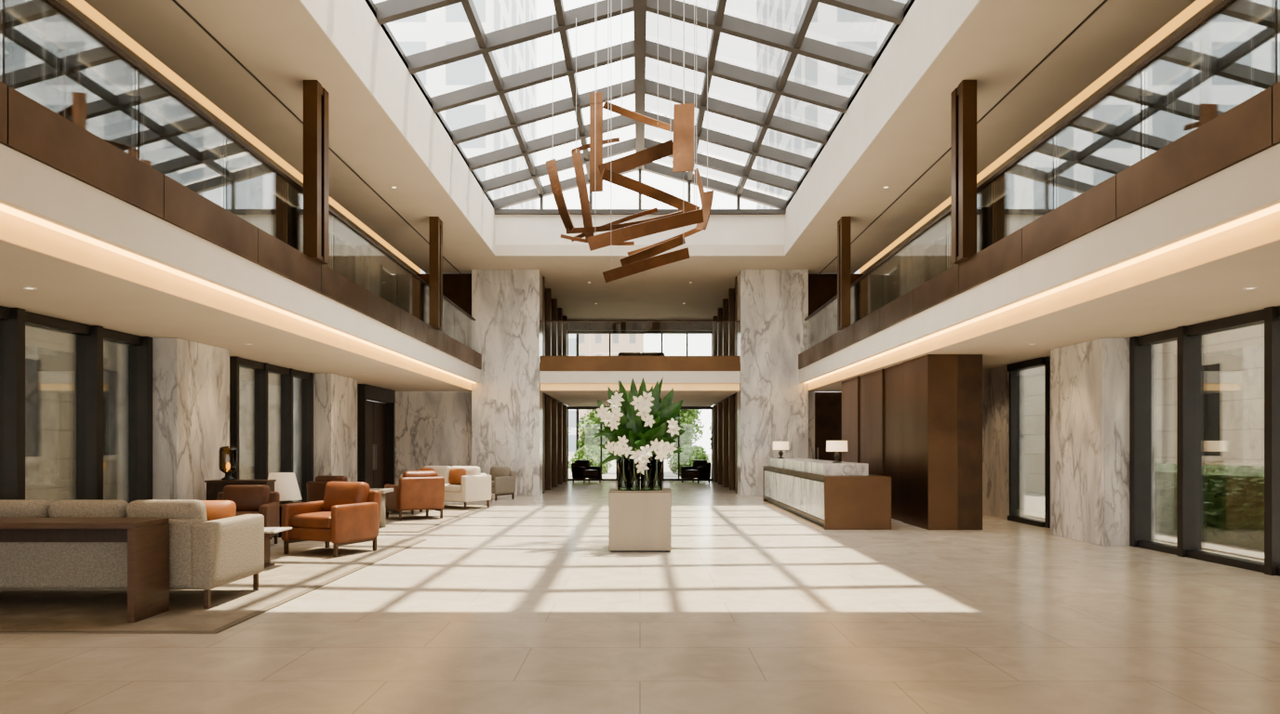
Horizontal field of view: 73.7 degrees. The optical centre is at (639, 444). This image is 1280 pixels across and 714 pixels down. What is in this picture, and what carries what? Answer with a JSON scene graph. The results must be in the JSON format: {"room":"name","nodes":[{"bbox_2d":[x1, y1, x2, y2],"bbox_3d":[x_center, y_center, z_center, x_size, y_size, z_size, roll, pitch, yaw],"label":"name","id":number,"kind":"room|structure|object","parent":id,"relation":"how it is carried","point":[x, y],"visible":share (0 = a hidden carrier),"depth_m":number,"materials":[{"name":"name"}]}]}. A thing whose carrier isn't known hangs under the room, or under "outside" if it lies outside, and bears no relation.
{"room":"hotel lobby","nodes":[
{"label":"hotel lobby","id":0,"kind":"room"},
{"bbox_2d":[0,240,469,390],"bbox_3d":[-6.270,-1.890,10.492,2.660,0.620,28.985,0,0,0],"label":"ceiling","id":1,"kind":"structure","parent":0,"point":[66,290],"depth_m":10.70,"materials":[{"name":"paint"}]},
{"bbox_2d":[0,211,471,390],"bbox_3d":[-4.929,-1.691,10.492,0.018,0.218,28.985,0,0,0],"label":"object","id":2,"kind":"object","parent":1,"relation":"attached to","point":[14,230],"depth_m":8.96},
{"bbox_2d":[0,202,476,383],"bbox_3d":[-4.831,-1.855,10.492,0.198,0.090,28.985,0,0,0],"label":"trim","id":3,"kind":"structure","parent":1,"relation":"attached to","point":[0,203],"depth_m":8.76,"materials":[{"name":"white paint"}]},
{"bbox_2d":[0,203,475,383],"bbox_3d":[-4.850,-1.798,10.492,0.100,0.013,28.985,0,0,0],"label":"light strip","id":4,"kind":"object","parent":3,"relation":"attached to","point":[4,208],"visible":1,"depth_m":8.81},
{"bbox_2d":[56,0,419,274],"bbox_3d":[-7.100,-5.270,10.800,1.000,0.320,29.600,0,0,0],"label":"ceiling","id":5,"kind":"structure","parent":0,"point":[69,6],"depth_m":12.75,"materials":[{"name":"paint"}]},
{"bbox_2d":[67,0,420,273],"bbox_3d":[-6.591,-5.195,10.800,0.013,0.150,29.600,0,0,0],"label":"light strip","id":6,"kind":"object","parent":5,"relation":"attached to","point":[83,6],"visible":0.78,"depth_m":12.84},
{"bbox_2d":[320,0,494,241],"bbox_3d":[-4.065,-5.941,16.300,0.250,1.019,14.300,0,0,0],"label":"wall","id":7,"kind":"structure","parent":0,"point":[356,20],"depth_m":14.43,"materials":[{"name":"white paint"}]},
{"bbox_2d":[298,0,495,255],"bbox_3d":[-3.930,-5.290,16.299,0.020,0.320,13.799,0,0,0],"label":"trim","id":8,"kind":"structure","parent":7,"relation":"attached to","point":[315,8],"depth_m":13.10,"materials":[{"name":"white paint"}]},
{"bbox_2d":[364,0,915,214],"bbox_3d":[0.000,-7.015,16.300,8.200,1.530,13.800,0,0,0],"label":"skylight","id":9,"kind":"object","parent":7,"relation":"attached to","point":[387,11],"visible":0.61,"depth_m":16.22,"materials":[{"name":"glass"}]},
{"bbox_2d":[546,0,713,282],"bbox_3d":[-0.176,-4.982,13.989,2.655,4.964,1.447,0,0,-11],"label":"chandelier","id":10,"kind":"object","parent":9,"relation":"hanging from","point":[682,149],"visible":1,"depth_m":13.69,"materials":[{"name":"wood"}]},
{"bbox_2d":[395,273,471,485],"bbox_3d":[-6.143,-1.815,25.750,2.415,6.629,0.300,0,0,0],"label":"wall","id":11,"kind":"structure","parent":0,"point":[433,428],"depth_m":25.60,"materials":[{"name":"stone"}]},
{"bbox_2d":[172,0,461,274],"bbox_3d":[-5.375,-5.123,10.800,0.030,0.011,29.600,0,0,0],"label":"trim","id":12,"kind":"structure","parent":11,"relation":"attached to","point":[174,1],"depth_m":12.45,"materials":[{"name":"paint"}]},
{"bbox_2d":[542,286,565,491],"bbox_3d":[-3.200,-1.815,30.750,0.200,6.629,9.699,0,0,0],"label":"wall","id":13,"kind":"structure","parent":0,"point":[545,394],"depth_m":28.02,"materials":[{"name":"brown wood"}]},
{"bbox_2d":[542,393,566,493],"bbox_3d":[-3.010,-0.035,30.110,0.160,3.070,8.220,0,0,0],"label":"screen","id":14,"kind":"object","parent":13,"relation":"attached to","point":[559,411],"visible":0.84,"depth_m":30.00,"materials":[{"name":"brown wood"}]},
{"bbox_2d":[542,276,566,356],"bbox_3d":[-3.010,-3.765,30.110,0.160,2.710,8.220,0,0,0],"label":"screen","id":15,"kind":"object","parent":13,"relation":"attached to","point":[559,328],"visible":0.54,"depth_m":30.00,"materials":[{"name":"brown wood"}]},
{"bbox_2d":[566,406,713,480],"bbox_3d":[0.000,-0.035,35.300,6.200,3.070,0.140,0,0,0],"label":"door","id":16,"kind":"structure","parent":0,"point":[567,407],"depth_m":35.24,"materials":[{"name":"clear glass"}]},
{"bbox_2d":[0,480,1279,713],"bbox_3d":[0.000,1.600,16.000,16.000,0.200,40.000,0,0,0],"label":"floor","id":17,"kind":"structure","parent":0,"point":[522,605],"depth_m":6.63,"materials":[{"name":"stone"}]},
{"bbox_2d":[152,337,229,500],"bbox_3d":[-7.090,-0.039,13.400,0.519,3.078,1.600,0,0,0],"label":"pier","id":18,"kind":"object","parent":17,"relation":"on","point":[191,380],"visible":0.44,"depth_m":12.90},
{"bbox_2d":[0,539,426,634],"bbox_3d":[-5.075,1.492,10.075,3.450,0.015,6.650,0,0,0],"label":"area rug","id":19,"kind":"object","parent":17,"relation":"on","point":[308,566],"visible":0.58,"depth_m":8.22,"materials":[{"name":"carpet"}]},
{"bbox_2d":[0,518,169,623],"bbox_3d":[-5.750,1.068,7.350,3.100,0.830,0.520,0,0,0],"label":"console table","id":20,"kind":"object","parent":19,"relation":"on","point":[147,540],"visible":1,"depth_m":7.35,"materials":[{"name":"brown wood"}]},
{"bbox_2d":[0,500,264,608],"bbox_3d":[-5.480,0.999,8.220,3.260,0.967,1.100,0,0,0],"label":"sofa","id":21,"kind":"object","parent":19,"relation":"on","point":[205,555],"visible":0.77,"depth_m":7.68,"materials":[{"name":"beige fabric"}]},
{"bbox_2d":[0,500,51,518],"bbox_3d":[-5.838,0.751,7.963,0.700,0.470,0.298,0,9,0],"label":"cushion","id":22,"kind":"object","parent":21,"relation":"on","point":[8,509],"depth_m":7.84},
{"bbox_2d":[48,500,128,518],"bbox_3d":[-5.122,0.751,7.963,0.700,0.470,0.298,0,9,0],"label":"cushion","id":23,"kind":"object","parent":21,"relation":"on","point":[60,509],"depth_m":7.83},
{"bbox_2d":[125,500,207,522],"bbox_3d":[-4.407,0.751,7.963,0.700,0.470,0.298,0,9,0],"label":"cushion","id":24,"kind":"object","parent":21,"relation":"on","point":[172,510],"depth_m":7.83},
{"bbox_2d":[200,500,236,521],"bbox_3d":[-4.249,0.741,8.505,0.403,0.362,0.280,0,0,-9],"label":"throw pillow","id":25,"kind":"object","parent":21,"relation":"on","point":[216,510],"visible":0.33,"depth_m":8.44,"materials":[{"name":"orange leather"}]},
{"bbox_2d":[204,480,276,539],"bbox_3d":[-6.190,1.018,13.227,0.960,0.930,0.325,0,0,0],"label":"sideboard","id":26,"kind":"object","parent":19,"relation":"on","point":[214,487],"visible":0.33,"depth_m":13.07,"materials":[{"name":"brown wood"}]},
{"bbox_2d":[218,446,237,480],"bbox_3d":[-6.380,0.289,13.220,0.260,0.525,0.260,0,0,0],"label":"table lamp","id":27,"kind":"object","parent":26,"relation":"on","point":[227,455],"visible":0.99,"depth_m":13.13,"materials":[{"name":"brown glass"}]},
{"bbox_2d":[217,484,279,544],"bbox_3d":[-5.756,1.040,12.332,0.890,0.887,0.885,0,0,-10],"label":"armchair","id":28,"kind":"object","parent":19,"relation":"on","point":[247,499],"visible":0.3,"depth_m":12.46,"materials":[{"name":"brown leather"}]},
{"bbox_2d":[222,484,269,511],"bbox_3d":[-5.797,0.806,12.569,0.640,0.420,0.258,0,-10,-10],"label":"cushion","id":29,"kind":"object","parent":28,"relation":"on","point":[246,498],"depth_m":12.47,"materials":[{"name":"brown leather"}]},
{"bbox_2d":[264,527,292,568],"bbox_3d":[-4.610,1.256,10.350,0.580,0.455,0.500,0,0,0],"label":"side table","id":30,"kind":"object","parent":19,"relation":"on","point":[267,530],"visible":0.4,"depth_m":10.40,"materials":[{"name":"stone"}]},
{"bbox_2d":[281,481,381,557],"bbox_3d":[-4.237,1.004,11.782,0.961,0.958,0.955,0,0,22],"label":"armchair","id":31,"kind":"object","parent":19,"relation":"on","point":[349,513],"visible":1,"depth_m":11.55,"materials":[{"name":"leather"}]},
{"bbox_2d":[291,511,331,529],"bbox_3d":[-4.270,1.035,11.700,0.691,0.214,0.713,0,0,22],"label":"seat cushion","id":32,"kind":"object","parent":31,"relation":"on","point":[300,520],"depth_m":11.41,"materials":[{"name":"leather"}]},
{"bbox_2d":[322,481,369,511],"bbox_3d":[-4.140,0.752,12.023,0.691,0.454,0.279,0,-10,22],"label":"cushion","id":33,"kind":"object","parent":31,"relation":"on","point":[336,493],"depth_m":11.91,"materials":[{"name":"leather"}]},
{"bbox_2d":[272,502,299,537],"bbox_3d":[-5.850,1.232,13.950,0.720,0.535,0.720,0,0,0],"label":"end table","id":34,"kind":"object","parent":17,"relation":"on","point":[279,535],"visible":0.2,"depth_m":13.90,"materials":[{"name":"brown wood"}]},
{"bbox_2d":[267,472,301,504],"bbox_3d":[-5.850,0.714,13.950,0.600,0.500,0.600,0,0,0],"label":"table lamp","id":35,"kind":"object","parent":34,"relation":"on","point":[286,485],"visible":0.76,"depth_m":13.78,"materials":[{"name":"fabric"}]},
{"bbox_2d":[313,373,357,481],"bbox_3d":[-7.090,-0.039,19.750,0.519,3.078,1.700,0,0,0],"label":"pier","id":36,"kind":"object","parent":17,"relation":"on","point":[335,396],"visible":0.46,"depth_m":19.07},
{"bbox_2d":[378,504,486,533],"bbox_3d":[-5.275,1.492,17.900,3.050,0.015,6.800,0,0,0],"label":"area rug","id":37,"kind":"object","parent":17,"relation":"on","point":[418,522],"visible":0.27,"depth_m":17.12,"materials":[{"name":"fabric"}]},
{"bbox_2d":[306,475,347,502],"bbox_3d":[-5.856,1.040,16.568,0.890,0.887,0.885,0,0,10],"label":"armchair","id":38,"kind":"object","parent":37,"relation":"on","point":[315,490],"visible":0.27,"depth_m":16.19,"materials":[{"name":"brown leather"}]},
{"bbox_2d":[384,470,444,520],"bbox_3d":[-4.530,1.004,17.171,0.961,0.958,0.955,0,0,-35],"label":"armchair","id":39,"kind":"object","parent":37,"relation":"on","point":[419,489],"visible":0.98,"depth_m":16.81,"materials":[{"name":"leather"}]},
{"bbox_2d":[400,466,491,509],"bbox_3d":[-4.600,0.999,20.200,2.000,0.967,0.950,0,0,28],"label":"sofa","id":40,"kind":"object","parent":37,"relation":"on","point":[475,486],"visible":0.52,"depth_m":19.68,"materials":[{"name":"beige fabric"}]},
{"bbox_2d":[424,466,451,483],"bbox_3d":[-4.885,0.751,20.558,0.825,0.470,0.298,0,-9,28],"label":"cushion","id":41,"kind":"object","parent":40,"relation":"on","point":[441,471],"depth_m":20.35,"materials":[{"name":"beige fabric"}]},
{"bbox_2d":[450,466,480,476],"bbox_3d":[-4.144,0.751,20.164,0.825,0.470,0.298,0,-9,28],"label":"cushion","id":42,"kind":"object","parent":40,"relation":"on","point":[470,471],"depth_m":19.97,"materials":[{"name":"beige fabric"}]},
{"bbox_2d":[489,466,516,500],"bbox_3d":[-3.984,1.057,23.328,0.890,0.887,0.885,0,0,30],"label":"armchair","id":43,"kind":"object","parent":17,"relation":"on","point":[502,478],"visible":0.63,"depth_m":23.22,"materials":[{"name":"beige fabric"}]},
{"bbox_2d":[489,466,510,480],"bbox_3d":[-3.864,0.823,23.536,0.640,0.420,0.258,0,-10,30],"label":"cushion","id":44,"kind":"object","parent":43,"relation":"on","point":[495,472],"depth_m":23.42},
{"bbox_2d":[471,269,542,495],"bbox_3d":[-3.940,-1.815,25.450,1.980,6.629,0.900,0,0,0],"label":"marble column","id":45,"kind":"structure","parent":17,"relation":"on","point":[507,304],"depth_m":25.00,"materials":[{"name":"stone"}]},
{"bbox_2d":[571,460,601,483],"bbox_3d":[-2.121,1.057,33.625,0.890,0.887,0.885,0,0,-40],"label":"armchair","id":46,"kind":"object","parent":17,"relation":"on","point":[581,470],"visible":1,"depth_m":33.48,"materials":[{"name":"black leather"}]},
{"bbox_2d":[608,488,671,552],"bbox_3d":[0.000,1.073,12.290,0.880,0.853,0.880,0,0,0],"label":"pedestal","id":47,"kind":"object","parent":17,"relation":"on","point":[639,521],"visible":1,"depth_m":11.86,"materials":[{"name":"beige stone"}]},
{"bbox_2d":[617,455,628,490],"bbox_3d":[-0.240,0.396,12.240,0.160,0.500,0.160,0,0,0],"label":"glass vase","id":48,"kind":"object","parent":47,"relation":"on","point":[623,462],"visible":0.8,"depth_m":12.18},
{"bbox_2d":[593,377,686,474],"bbox_3d":[-0.016,-0.188,12.298,1.374,1.616,1.177,0,0,0],"label":"flower arrangement","id":49,"kind":"object","parent":48,"relation":"in","point":[640,420],"visible":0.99,"depth_m":12.04,"materials":[{"name":"green plant"}]},
{"bbox_2d":[628,454,639,490],"bbox_3d":[-0.080,0.396,12.170,0.160,0.500,0.160,0,0,0],"label":"glass vase","id":50,"kind":"object","parent":47,"relation":"on","point":[633,476],"visible":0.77,"depth_m":12.11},
{"bbox_2d":[640,456,652,490],"bbox_3d":[0.090,0.396,12.190,0.160,0.500,0.160,0,0,0],"label":"glass vase","id":51,"kind":"object","parent":47,"relation":"on","point":[646,477],"visible":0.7,"depth_m":12.13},
{"bbox_2d":[652,454,662,490],"bbox_3d":[0.240,0.396,12.250,0.160,0.500,0.160,0,0,0],"label":"glass vase","id":52,"kind":"object","parent":47,"relation":"on","point":[657,465],"visible":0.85,"depth_m":12.19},
{"bbox_2d":[680,460,711,483],"bbox_3d":[2.221,1.057,33.625,0.890,0.887,0.885,0,0,40],"label":"armchair","id":53,"kind":"object","parent":17,"relation":"on","point":[700,470],"visible":1,"depth_m":33.48,"materials":[{"name":"black leather"}]},
{"bbox_2d":[737,269,808,495],"bbox_3d":[3.940,-1.815,25.450,1.980,6.629,0.900,0,0,0],"label":"marble column","id":54,"kind":"structure","parent":17,"relation":"on","point":[773,304],"depth_m":25.00,"materials":[{"name":"stone"}]},
{"bbox_2d":[763,458,891,530],"bbox_3d":[3.835,0.925,18.750,1.170,1.150,7.500,0,0,0],"label":"reception desk","id":55,"kind":"object","parent":17,"relation":"on","point":[844,496],"visible":1,"depth_m":15.45,"materials":[{"name":"stone"}]},
{"bbox_2d":[763,466,889,480],"bbox_3d":[3.835,0.610,18.750,1.170,0.080,7.300,0,0,0],"label":"countertop","id":56,"kind":"structure","parent":55,"relation":"on","point":[788,472],"depth_m":16.89,"materials":[{"name":"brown stone"}]},
{"bbox_2d":[826,440,847,463],"bbox_3d":[3.760,0.140,16.300,0.402,0.420,0.402,0,0,0],"label":"table lamp","id":57,"kind":"object","parent":55,"relation":"on","point":[836,446],"visible":1,"depth_m":16.15,"materials":[{"name":"fabric"}]},
{"bbox_2d":[841,354,982,530],"bbox_3d":[5.520,-0.038,18.240,0.960,3.076,6.620,0,0,0],"label":"wall block","id":58,"kind":"object","parent":17,"relation":"on","point":[916,423],"visible":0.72,"depth_m":15.04,"materials":[{"name":"wood"}]},
{"bbox_2d":[1050,337,1129,546],"bbox_3d":[7.090,-0.039,13.400,0.519,3.078,1.600,0,0,0],"label":"pier","id":59,"kind":"object","parent":17,"relation":"on","point":[1089,380],"visible":0.8,"depth_m":12.88,"materials":[{"name":"stone"}]},
{"bbox_2d":[83,0,1196,320],"bbox_3d":[0.000,-5.280,16.000,12.840,0.300,40.000,0,0,0],"label":"ceiling","id":60,"kind":"structure","parent":0,"point":[1000,42],"depth_m":13.78,"materials":[{"name":"paint"}]},
{"bbox_2d":[494,214,785,244],"bbox_3d":[0.000,-5.840,23.300,7.880,0.819,0.200,0,0,0],"label":"wall","id":61,"kind":"structure","parent":0,"point":[509,229],"depth_m":23.20,"materials":[{"name":"white paint"}]},
{"bbox_2d":[540,383,739,406],"bbox_3d":[0.000,-1.990,30.360,5.880,0.820,10.480,0,0,0],"label":"ceiling","id":62,"kind":"structure","parent":0,"point":[570,398],"depth_m":28.14,"materials":[{"name":"paint"}]},
{"bbox_2d":[539,356,740,383],"bbox_3d":[0.000,-2.200,25.058,5.880,0.800,0.075,0,0,0],"label":"fascia","id":63,"kind":"object","parent":62,"relation":"attached to","point":[553,369],"visible":1,"depth_m":25.02,"materials":[{"name":"brown metal"}]},
{"bbox_2d":[540,384,739,390],"bbox_3d":[0.000,-1.690,25.111,5.860,0.200,0.013,0,0,0],"label":"light strip","id":64,"kind":"object","parent":62,"relation":"attached to","point":[543,387],"visible":0.79,"depth_m":25.11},
{"bbox_2d":[566,321,713,331],"bbox_3d":[0.000,-4.915,35.300,6.180,0.409,0.200,0,0,0],"label":"lintel","id":65,"kind":"object","parent":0,"point":[570,326],"visible":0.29,"depth_m":35.20,"materials":[{"name":"brown metal"}]},
{"bbox_2d":[566,331,713,356],"bbox_3d":[0.000,-3.553,35.300,6.200,2.295,0.140,0,0,0],"label":"window","id":66,"kind":"structure","parent":65,"relation":"attached to","point":[567,332],"depth_m":35.23,"materials":[{"name":"clear glass"}]},
{"bbox_2d":[714,286,737,491],"bbox_3d":[3.200,-1.815,30.750,0.200,6.629,9.699,0,0,0],"label":"wall","id":67,"kind":"structure","parent":0,"point":[734,394],"depth_m":28.02,"materials":[{"name":"brown wood"}]},
{"bbox_2d":[713,393,737,493],"bbox_3d":[3.010,-0.035,30.110,0.160,3.070,8.220,0,0,0],"label":"screen","id":68,"kind":"object","parent":67,"relation":"attached to","point":[720,411],"visible":0.84,"depth_m":30.00,"materials":[{"name":"brown wood"}]},
{"bbox_2d":[713,276,737,356],"bbox_3d":[3.010,-3.765,30.110,0.160,2.710,8.220,0,0,0],"label":"screen","id":69,"kind":"object","parent":67,"relation":"attached to","point":[720,328],"visible":0.54,"depth_m":30.00,"materials":[{"name":"brown wood"}]},
{"bbox_2d":[808,273,883,459],"bbox_3d":[6.143,-1.815,25.750,2.415,6.629,0.300,0,0,0],"label":"wall","id":70,"kind":"structure","parent":0,"point":[822,287],"depth_m":25.60,"materials":[{"name":"brown"}]},
{"bbox_2d":[814,392,841,461],"bbox_3d":[5.800,-0.043,25.715,1.080,3.067,0.130,0,0,0],"label":"door","id":71,"kind":"structure","parent":70,"relation":"in","point":[828,406],"depth_m":25.70,"materials":[{"name":"brown wood"}]},
{"bbox_2d":[818,0,1107,274],"bbox_3d":[5.375,-5.123,10.800,0.030,0.011,29.600,0,0,0],"label":"trim","id":72,"kind":"structure","parent":70,"relation":"attached to","point":[1104,1],"depth_m":12.44,"materials":[{"name":"paint"}]},
{"bbox_2d":[785,0,959,241],"bbox_3d":[4.065,-5.941,16.300,0.250,1.019,14.300,0,0,0],"label":"wall","id":73,"kind":"structure","parent":0,"point":[924,19],"depth_m":14.43,"materials":[{"name":"white paint"}]},
{"bbox_2d":[784,0,981,255],"bbox_3d":[3.930,-5.290,16.299,0.020,0.320,13.799,0,0,0],"label":"trim","id":74,"kind":"structure","parent":73,"relation":"attached to","point":[964,8],"depth_m":13.15,"materials":[{"name":"white paint"}]},
{"bbox_2d":[982,365,1009,519],"bbox_3d":[7.475,-0.040,21.250,0.250,3.079,8.700,0,0,0],"label":"wall","id":75,"kind":"structure","parent":0,"point":[995,381],"depth_m":17.62,"materials":[{"name":"stone"}]},
{"bbox_2d":[1007,356,1050,528],"bbox_3d":[7.370,-0.038,16.100,0.200,3.077,1.600,0,0,0],"label":"window","id":76,"kind":"structure","parent":75,"relation":"in","point":[1030,380],"depth_m":16.09,"materials":[{"name":"clear glass"}]},
{"bbox_2d":[859,0,1223,274],"bbox_3d":[7.100,-5.270,10.800,1.000,0.320,29.600,0,0,0],"label":"ceiling","id":77,"kind":"structure","parent":0,"point":[1210,6],"depth_m":12.75,"materials":[{"name":"paint"}]},
{"bbox_2d":[859,0,1212,273],"bbox_3d":[6.591,-5.195,10.800,0.013,0.150,29.600,0,0,0],"label":"light strip","id":78,"kind":"object","parent":77,"relation":"attached to","point":[1196,6],"visible":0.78,"depth_m":12.84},
{"bbox_2d":[810,240,1279,390],"bbox_3d":[6.270,-1.890,10.492,2.660,0.620,28.985,0,0,0],"label":"ceiling","id":79,"kind":"structure","parent":0,"point":[1212,290],"depth_m":10.03,"materials":[{"name":"paint"}]},
{"bbox_2d":[803,202,1279,383],"bbox_3d":[4.831,-1.855,10.492,0.198,0.090,28.985,0,0,0],"label":"trim","id":80,"kind":"structure","parent":79,"relation":"attached to","point":[1278,203],"depth_m":8.76,"materials":[{"name":"white paint"}]},
{"bbox_2d":[804,203,1279,383],"bbox_3d":[4.850,-1.798,10.492,0.100,0.013,28.985,0,0,0],"label":"light strip","id":81,"kind":"object","parent":80,"relation":"attached to","point":[1275,208],"visible":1,"depth_m":8.81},
{"bbox_2d":[808,211,1279,390],"bbox_3d":[4.929,-1.691,10.492,0.018,0.218,28.985,0,0,0],"label":"trim","id":82,"kind":"structure","parent":79,"relation":"attached to","point":[1265,230],"depth_m":8.96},
{"bbox_3d":[-6.167,-2.326,10.492,2.865,0.248,28.985,0,0,0],"label":"ceiling","id":83,"kind":"structure","parent":0,"visible":0},
{"bbox_2d":[2,0,397,306],"bbox_3d":[-7.240,-3.750,10.800,0.340,2.600,29.600,0,0,0],"label":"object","id":84,"kind":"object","parent":83,"relation":"on","point":[3,0],"depth_m":12.35,"materials":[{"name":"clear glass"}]},
{"bbox_2d":[0,0,475,350],"bbox_3d":[-4.840,-3.056,10.482,0.060,1.210,28.965,0,0,0],"label":"glass balustrade","id":85,"kind":"object","parent":83,"relation":"on","point":[53,58],"visible":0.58,"depth_m":8.76,"materials":[{"name":"clear glass"}]},
{"bbox_2d":[0,80,481,369],"bbox_3d":[-4.680,-2.415,10.492,0.100,0.430,28.973,0,0,0],"label":"fascia","id":86,"kind":"object","parent":83,"relation":"attached to","point":[28,127],"visible":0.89,"depth_m":8.47,"materials":[{"name":"wood"}]},
{"bbox_2d":[0,143,480,383],"bbox_3d":[-4.695,-1.992,10.492,0.070,0.405,28.985,0,0,0],"label":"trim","id":87,"kind":"structure","parent":86,"relation":"attached to","point":[29,185],"depth_m":8.52,"materials":[{"name":"white paint"}]},
{"bbox_2d":[303,80,328,264],"bbox_3d":[-4.640,-3.880,12.225,0.200,2.498,0.450,0,0,0],"label":"post","id":88,"kind":"object","parent":86,"relation":"on","point":[315,98],"visible":0.86,"depth_m":12.00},
{"bbox_2d":[429,216,442,330],"bbox_3d":[-4.640,-3.880,19.425,0.200,2.498,0.450,0,0,0],"label":"post","id":89,"kind":"object","parent":86,"relation":"on","point":[435,223],"visible":0.86,"depth_m":19.20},
{"bbox_3d":[6.168,-2.326,10.492,2.865,0.248,28.985,0,0,0],"label":"ceiling","id":90,"kind":"structure","parent":0,"visible":0},
{"bbox_2d":[798,80,1279,369],"bbox_3d":[4.680,-2.415,10.492,0.100,0.430,28.973,0,0,0],"label":"fascia","id":91,"kind":"object","parent":90,"relation":"attached to","point":[1250,127],"visible":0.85,"depth_m":8.49,"materials":[{"name":"wood"}]},
{"bbox_2d":[837,216,850,330],"bbox_3d":[4.640,-3.880,19.425,0.200,2.498,0.450,0,0,0],"label":"post","id":92,"kind":"object","parent":91,"relation":"on","point":[844,223],"visible":0.86,"depth_m":19.20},
{"bbox_2d":[951,80,976,264],"bbox_3d":[4.640,-3.880,12.225,0.200,2.498,0.450,0,0,0],"label":"post","id":93,"kind":"object","parent":91,"relation":"on","point":[964,98],"visible":0.86,"depth_m":12.00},
{"bbox_2d":[799,143,1279,383],"bbox_3d":[4.695,-1.992,10.492,0.070,0.405,28.985,0,0,0],"label":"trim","id":94,"kind":"structure","parent":91,"relation":"attached to","point":[1250,185],"depth_m":8.52,"materials":[{"name":"white paint"}]},
{"bbox_2d":[804,0,1279,350],"bbox_3d":[4.840,-3.056,10.482,0.060,1.210,28.965,0,0,0],"label":"glass balustrade","id":95,"kind":"object","parent":90,"relation":"on","point":[1226,58],"visible":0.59,"depth_m":8.73,"materials":[{"name":"clear glass"}]},
{"bbox_2d":[882,0,1277,306],"bbox_3d":[7.240,-3.750,10.800,0.340,2.600,29.600,0,0,0],"label":"window","id":96,"kind":"structure","parent":90,"relation":"on","point":[1275,0],"depth_m":12.35,"materials":[{"name":"clear glass"}]},
{"bbox_3d":[-7.475,-0.040,20.550,0.250,3.079,3.300,0,0,0],"label":"wall","id":97,"kind":"structure","parent":0,"visible":0},
{"bbox_2d":[229,356,313,502],"bbox_3d":[-7.350,-0.038,17.100,0.240,3.077,3.600,0,0,0],"label":"window","id":98,"kind":"structure","parent":97,"relation":"in","point":[272,406],"depth_m":17.03,"materials":[{"name":"clear glass"}]},
{"bbox_3d":[-7.475,-0.040,1.500,0.250,3.079,11.000,0,0,0],"label":"wall","id":99,"kind":"structure","parent":0,"visible":0},
{"bbox_2d":[0,306,152,504],"bbox_3d":[-7.330,-0.038,9.800,0.280,3.077,5.600,0,0,0],"label":"window","id":100,"kind":"structure","parent":99,"relation":"in","point":[76,398],"depth_m":11.08,"materials":[{"name":"clear glass"}]},
{"bbox_3d":[7.475,-0.040,1.500,0.250,3.079,11.000,0,0,0],"label":"wall","id":101,"kind":"structure","parent":0,"visible":0},
{"bbox_2d":[1129,306,1279,576],"bbox_3d":[7.345,-0.038,9.800,0.250,3.077,5.600,0,0,0],"label":"window","id":102,"kind":"structure","parent":101,"relation":"in","point":[1205,397],"depth_m":10.99,"materials":[{"name":"clear glass"}]},
{"bbox_3d":[-7.475,-0.040,25.250,0.250,3.079,0.700,0,0,0],"label":"wall","id":103,"kind":"structure","parent":0,"visible":0},
{"bbox_2d":[357,384,395,488],"bbox_3d":[-7.280,-0.035,23.550,0.260,3.070,2.700,0,0,0],"label":"door","id":104,"kind":"structure","parent":103,"relation":"in","point":[376,420],"depth_m":23.65,"materials":[{"name":"brown wood"}]},
{"label":"outside","id":105,"kind":"structure","parent":0,"visible":0},
{"bbox_2d":[568,453,711,479],"bbox_3d":[0.000,1.725,60.000,180.000,0.350,160.000,0,0,0],"label":"ground","id":106,"kind":"structure","parent":105,"point":[611,473],"depth_m":47.41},
{"bbox_2d":[366,0,536,401],"bbox_3d":[-21.000,-35.975,56.000,26.000,75.050,20.000,0,0,0],"label":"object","id":107,"kind":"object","parent":106,"relation":"on","point":[449,24],"visible":0.02,"depth_m":46.00,"materials":[{"name":"glass"}]},
{"bbox_2d":[565,333,578,455],"bbox_3d":[-10.750,-10.475,129.000,3.500,24.050,18.000,0,0,0],"label":"tower building","id":108,"kind":"structure","parent":106,"relation":"on","point":[573,339],"depth_m":120.01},
{"bbox_2d":[568,443,612,475],"bbox_3d":[-2.401,0.756,40.771,2.169,1.637,1.908,0,0,0],"label":"shrub","id":109,"kind":"object","parent":106,"relation":"on","point":[592,454],"visible":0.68,"depth_m":40.40,"materials":[{"name":"green plant"}]},
{"bbox_2d":[576,409,611,472],"bbox_3d":[-1.776,-0.650,45.779,3.151,4.400,2.939,0,0,-15],"label":"tree","id":110,"kind":"object","parent":106,"relation":"on","point":[592,424],"visible":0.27,"depth_m":45.23,"materials":[{"name":"green plant"}]},
{"bbox_2d":[578,333,643,449],"bbox_3d":[-4.050,-9.475,129.000,9.100,22.050,18.000,0,0,0],"label":"tower building","id":111,"kind":"structure","parent":106,"relation":"on","point":[589,344],"depth_m":120.01,"materials":[{"name":"concrete"}]},
{"bbox_2d":[664,409,704,474],"bbox_3d":[1.820,-0.657,45.178,3.189,4.415,2.958,0,0,10],"label":"tree","id":112,"kind":"object","parent":106,"relation":"on","point":[687,418],"visible":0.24,"depth_m":44.59,"materials":[{"name":"green plant"}]},
{"bbox_2d":[667,444,711,476],"bbox_3d":[2.377,0.800,41.349,2.141,1.616,1.901,0,0,-20],"label":"shrub","id":113,"kind":"object","parent":106,"relation":"on","point":[689,454],"visible":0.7,"depth_m":41.04,"materials":[{"name":"green plant"}]},
{"bbox_2d":[756,0,907,392],"bbox_3d":[22.500,-35.975,56.000,27.000,75.050,20.000,0,0,0],"label":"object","id":114,"kind":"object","parent":106,"relation":"on","point":[830,24],"visible":0.02,"depth_m":46.52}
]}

